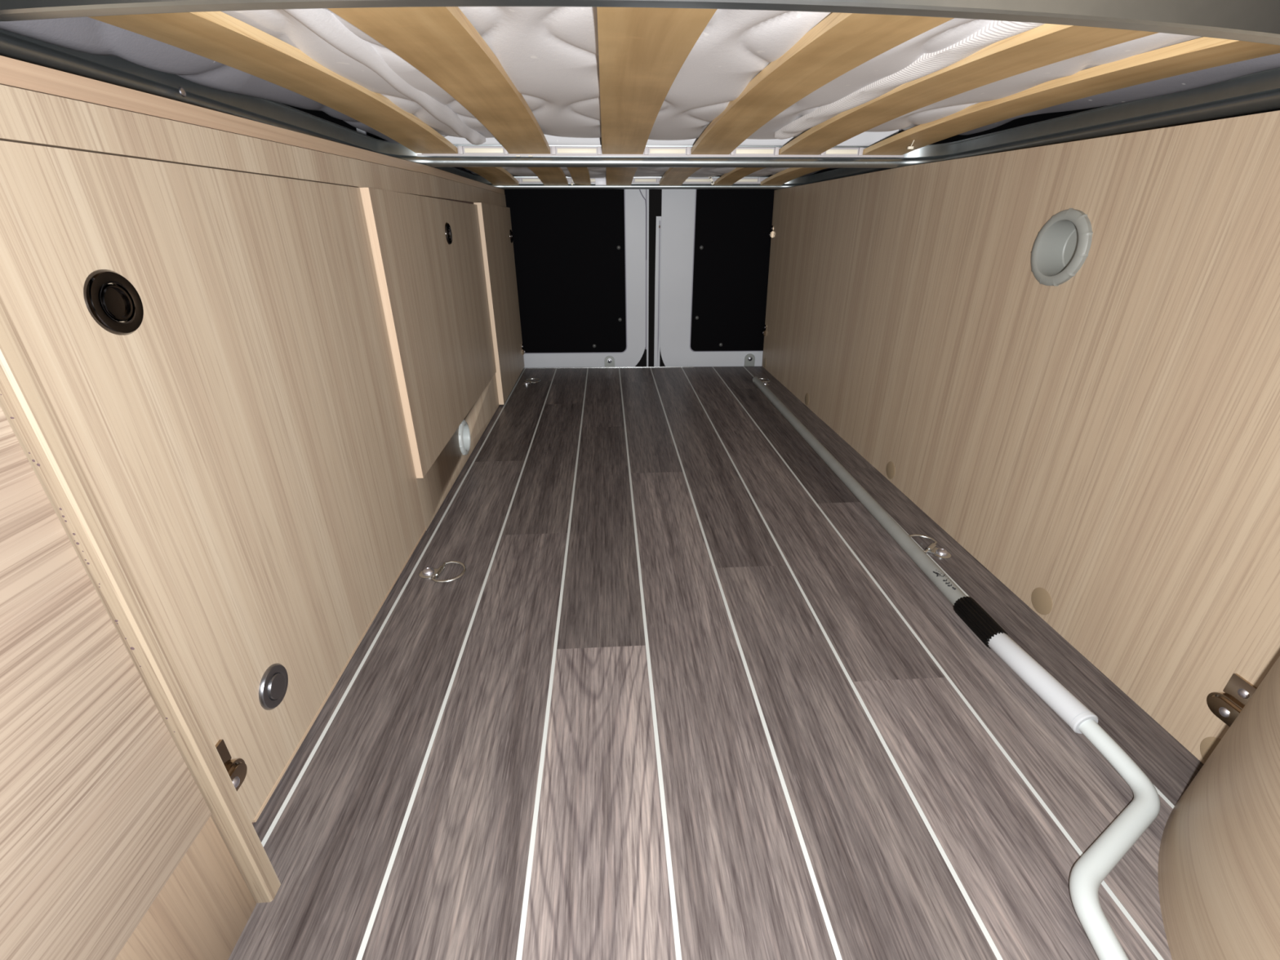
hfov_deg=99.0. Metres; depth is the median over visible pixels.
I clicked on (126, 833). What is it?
base cabinet
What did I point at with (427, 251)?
door
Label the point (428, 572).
ring
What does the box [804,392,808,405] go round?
cap
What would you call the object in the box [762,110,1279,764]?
wall
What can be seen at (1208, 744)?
cap
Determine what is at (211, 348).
door
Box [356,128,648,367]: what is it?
door
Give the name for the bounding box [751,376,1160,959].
handle
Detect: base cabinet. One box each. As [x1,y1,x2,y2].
[0,294,280,959]
[1157,656,1279,959]
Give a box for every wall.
[0,55,506,824]
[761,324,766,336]
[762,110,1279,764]
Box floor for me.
[227,366,1204,959]
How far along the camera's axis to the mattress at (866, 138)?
1.03 m
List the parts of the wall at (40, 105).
plinth panel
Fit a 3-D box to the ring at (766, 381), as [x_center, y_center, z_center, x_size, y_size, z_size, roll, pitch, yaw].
[0.391,-0.312,1.739,0.053,0.009,0.069,-4,25,-7]
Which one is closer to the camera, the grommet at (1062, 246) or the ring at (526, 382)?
the grommet at (1062, 246)
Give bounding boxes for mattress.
[0,6,1279,149]
[444,128,904,184]
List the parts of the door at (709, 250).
lining panel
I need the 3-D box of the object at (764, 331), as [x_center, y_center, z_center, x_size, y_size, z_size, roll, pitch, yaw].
[0.431,-0.521,1.899,0.009,0.036,0.029,-2,25,-3]
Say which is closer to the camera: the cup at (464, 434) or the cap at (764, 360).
the cup at (464, 434)
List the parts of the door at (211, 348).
plate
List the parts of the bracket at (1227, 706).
plate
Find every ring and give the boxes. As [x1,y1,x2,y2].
[418,560,466,582]
[522,377,540,386]
[759,377,770,386]
[909,534,951,559]
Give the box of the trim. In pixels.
[524,366,688,368]
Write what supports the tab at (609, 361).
attached to the door at (581, 256)
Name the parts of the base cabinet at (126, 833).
door panel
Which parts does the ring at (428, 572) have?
plate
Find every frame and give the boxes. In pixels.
[0,0,1279,168]
[431,166,893,189]
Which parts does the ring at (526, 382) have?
plate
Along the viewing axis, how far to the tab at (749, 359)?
1.99 m
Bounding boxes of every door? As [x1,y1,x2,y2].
[0,140,426,822]
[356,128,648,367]
[360,187,496,478]
[473,202,524,404]
[635,167,840,366]
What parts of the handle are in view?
handle rod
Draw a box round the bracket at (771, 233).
[768,225,773,237]
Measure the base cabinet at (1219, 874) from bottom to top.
0.920 m
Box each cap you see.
[763,358,766,368]
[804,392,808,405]
[885,461,895,479]
[1031,587,1052,614]
[1200,737,1221,762]
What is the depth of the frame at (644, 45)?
0.49 m
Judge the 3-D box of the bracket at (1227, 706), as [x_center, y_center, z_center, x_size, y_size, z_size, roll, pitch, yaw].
[0.523,0.196,0.481,0.012,0.044,0.036,-2,25,-3]
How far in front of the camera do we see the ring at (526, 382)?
1.74 m
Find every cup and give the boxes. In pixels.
[457,419,470,455]
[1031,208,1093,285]
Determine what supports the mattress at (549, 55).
on the frame at (644, 45)
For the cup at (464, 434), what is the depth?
1.14 m
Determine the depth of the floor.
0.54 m
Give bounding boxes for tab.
[604,355,614,367]
[744,353,755,366]
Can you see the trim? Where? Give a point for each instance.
(616, 366)
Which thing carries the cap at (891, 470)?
attached to the wall at (1104, 440)
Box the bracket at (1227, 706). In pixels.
[1206,673,1257,727]
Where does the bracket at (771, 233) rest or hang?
attached to the wall at (1104, 440)
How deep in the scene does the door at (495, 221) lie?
1.54 m
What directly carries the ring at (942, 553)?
on the floor
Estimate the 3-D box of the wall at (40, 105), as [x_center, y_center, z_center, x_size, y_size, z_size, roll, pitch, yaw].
[-0.523,-0.272,1.014,0.316,0.556,1.725,-2,25,-3]
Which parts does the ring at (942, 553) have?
plate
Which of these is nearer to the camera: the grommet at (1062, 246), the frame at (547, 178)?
the grommet at (1062, 246)
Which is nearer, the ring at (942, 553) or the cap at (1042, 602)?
the cap at (1042, 602)

